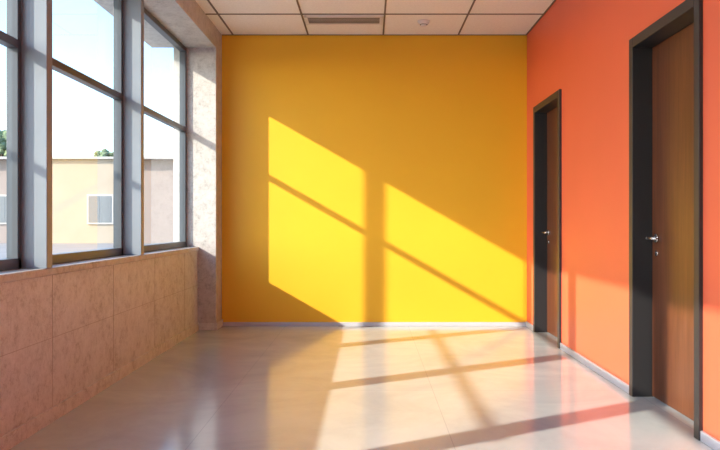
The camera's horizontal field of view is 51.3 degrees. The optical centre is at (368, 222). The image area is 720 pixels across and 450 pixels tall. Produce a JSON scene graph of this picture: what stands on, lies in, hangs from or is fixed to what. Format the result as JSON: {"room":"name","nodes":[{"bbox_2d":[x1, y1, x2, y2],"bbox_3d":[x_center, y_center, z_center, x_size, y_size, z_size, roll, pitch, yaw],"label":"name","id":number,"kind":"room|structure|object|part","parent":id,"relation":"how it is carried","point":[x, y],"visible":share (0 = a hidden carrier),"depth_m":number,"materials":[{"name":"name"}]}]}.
{"room":"school corridor","nodes":[
{"label":"school corridor","id":0,"kind":"room"},
{"bbox_2d":[0,0,215,449],"bbox_3d":[-1.815,-0.435,1.680,0.630,2.970,11.360,0,0,0],"label":"wall","id":1,"kind":"structure","parent":0,"point":[66,338],"depth_m":4.52,"materials":[{"name":"beige stone"}]},
{"bbox_2d":[0,0,20,270],"bbox_3d":[-1.760,-0.743,3.065,0.200,1.955,1.600,0,0,0],"label":"window","id":2,"kind":"structure","parent":1,"relation":"in","point":[11,40],"depth_m":3.83,"materials":[{"name":"grey metal"}]},
{"bbox_2d":[21,0,122,268],"bbox_3d":[-1.760,-0.743,4.665,0.200,1.955,1.600,0,0,0],"label":"window","id":3,"kind":"structure","parent":1,"relation":"in","point":[37,62],"depth_m":3.87,"materials":[{"name":"grey metal"}]},
{"bbox_2d":[0,247,198,283],"bbox_3d":[-1.804,0.255,1.680,0.272,0.040,11.360,0,0,0],"label":"window sill","id":4,"kind":"structure","parent":1,"relation":"attached to","point":[16,274],"depth_m":4.44,"materials":[{"name":"stone"}]},
{"bbox_2d":[123,0,186,254],"bbox_3d":[-1.760,-0.743,6.412,0.200,1.955,1.895,0,0,0],"label":"window","id":5,"kind":"structure","parent":1,"relation":"in","point":[135,13],"depth_m":5.46,"materials":[{"name":"grey metal"}]},
{"bbox_2d":[9,326,713,449],"bbox_3d":[0.040,1.125,1.825,3.920,0.150,11.950,0,0,0],"label":"floor","id":6,"kind":"structure","parent":0,"point":[227,387],"depth_m":4.54,"materials":[{"name":"beige tile"}]},
{"bbox_2d":[173,28,222,329],"bbox_3d":[-1.704,-0.435,7.499,0.432,2.970,0.302,0,0,0],"label":"marble pillar","id":7,"kind":"structure","parent":6,"relation":"on","point":[204,65],"depth_m":7.36,"materials":[{"name":"beige stone"}]},
{"bbox_2d":[222,35,526,321],"bbox_3d":[0.040,-0.435,7.725,3.920,2.970,0.150,0,0,0],"label":"wall","id":8,"kind":"structure","parent":0,"point":[366,178],"depth_m":7.65,"materials":[{"name":"yellow paint"}]},
{"bbox_2d":[223,322,525,325],"bbox_3d":[0.061,1.030,7.643,3.098,0.040,0.015,0,0,0],"label":"baseboard","id":9,"kind":"structure","parent":8,"relation":"attached to","point":[224,323],"depth_m":7.63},
{"bbox_2d":[195,0,555,34],"bbox_3d":[-0.065,-1.992,1.825,4.130,0.156,11.950,0,0,0],"label":"ceiling","id":10,"kind":"structure","parent":0,"point":[230,17],"depth_m":6.88,"materials":[{"name":"tile"}]},
{"bbox_2d":[304,15,382,24],"bbox_3d":[-0.237,-1.913,7.075,0.735,0.014,0.290,0,0,0],"label":"ceiling vent","id":11,"kind":"object","parent":10,"relation":"in","point":[309,19],"visible":1,"depth_m":7.03,"materials":[{"name":"white plastic"}]},
{"bbox_2d":[417,19,429,26],"bbox_3d":[0.520,-1.895,7.130,0.124,0.050,0.124,0,0,0],"label":"smoke detector","id":12,"kind":"object","parent":10,"relation":"attached to","point":[423,22],"visible":1,"depth_m":7.09,"materials":[{"name":"white plastic"}]},
{"bbox_2d":[527,0,719,440],"bbox_3d":[1.710,-0.435,1.825,0.200,2.970,11.650,0,0,0],"label":"wall","id":13,"kind":"structure","parent":0,"point":[580,48],"depth_m":5.15,"materials":[{"name":"orange paint"}]},
{"bbox_2d":[533,89,561,348],"bbox_3d":[1.695,-0.035,6.770,0.210,2.170,1.000,0,0,0],"label":"door","id":14,"kind":"structure","parent":13,"relation":"in","point":[540,232],"depth_m":7.21,"materials":[{"name":"metal"}]},
{"bbox_2d":[547,107,556,336],"bbox_3d":[1.732,-0.006,6.770,0.045,2.101,0.874,0,0,0],"label":"door leaf","id":15,"kind":"structure","parent":14,"relation":"attached to","point":[552,115],"depth_m":6.99,"materials":[{"name":"brown wood"}]},
{"bbox_2d":[526,321,719,449],"bbox_3d":[1.603,1.025,1.817,0.014,0.050,11.635,0,0,0],"label":"baseboard","id":16,"kind":"structure","parent":13,"relation":"attached to","point":[705,438],"depth_m":5.00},
{"bbox_2d":[629,0,702,440],"bbox_3d":[1.695,-0.035,4.103,0.210,2.170,0.975,0,0,0],"label":"door","id":17,"kind":"structure","parent":13,"relation":"in","point":[688,12],"depth_m":4.53,"materials":[{"name":"metal"}]},
{"bbox_3d":[1.677,0.131,4.402,0.066,0.135,0.160,0,0,0],"label":"lever handle","id":18,"kind":"part","parent":17,"relation":"part of","materials":[{"name":"metal"}]},
{"bbox_2d":[652,23,693,420],"bbox_3d":[1.732,-0.006,4.103,0.045,2.101,0.849,0,0,0],"label":"door leaf","id":19,"kind":"structure","parent":17,"relation":"attached to","point":[673,58],"depth_m":4.22,"materials":[{"name":"brown wood"}]},
{"label":"outside","id":20,"kind":"structure","parent":0,"visible":0},
{"bbox_2d":[0,243,158,258],"bbox_3d":[-45.960,1.250,30.000,88.080,0.100,180.000,0,0,0],"label":"ground","id":21,"kind":"structure","parent":20,"point":[56,247],"depth_m":36.73,"materials":[{"name":"white concrete"}]},
{"bbox_2d":[0,130,6,156],"bbox_3d":[-29.277,-3.130,60.045,3.883,8.660,3.779,0,0,30],"label":"tree","id":22,"kind":"object","parent":21,"relation":"on","point":[3,134],"visible":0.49,"depth_m":59.00,"materials":[{"name":"green plant"}]},
{"bbox_2d":[0,157,172,242],"bbox_3d":[-31.500,-1.360,49.650,57.400,5.120,10.700,0,0,0],"label":"office building","id":23,"kind":"structure","parent":21,"relation":"on","point":[82,187],"depth_m":44.60,"materials":[{"name":"beige paint"}]},
{"bbox_2d":[93,148,112,156],"bbox_3d":[-21.034,-2.388,59.998,1.983,7.176,2.104,0,0,0],"label":"tree","id":24,"kind":"object","parent":21,"relation":"on","point":[104,153],"visible":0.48,"depth_m":59.49,"materials":[{"name":"green plant"}]}
]}

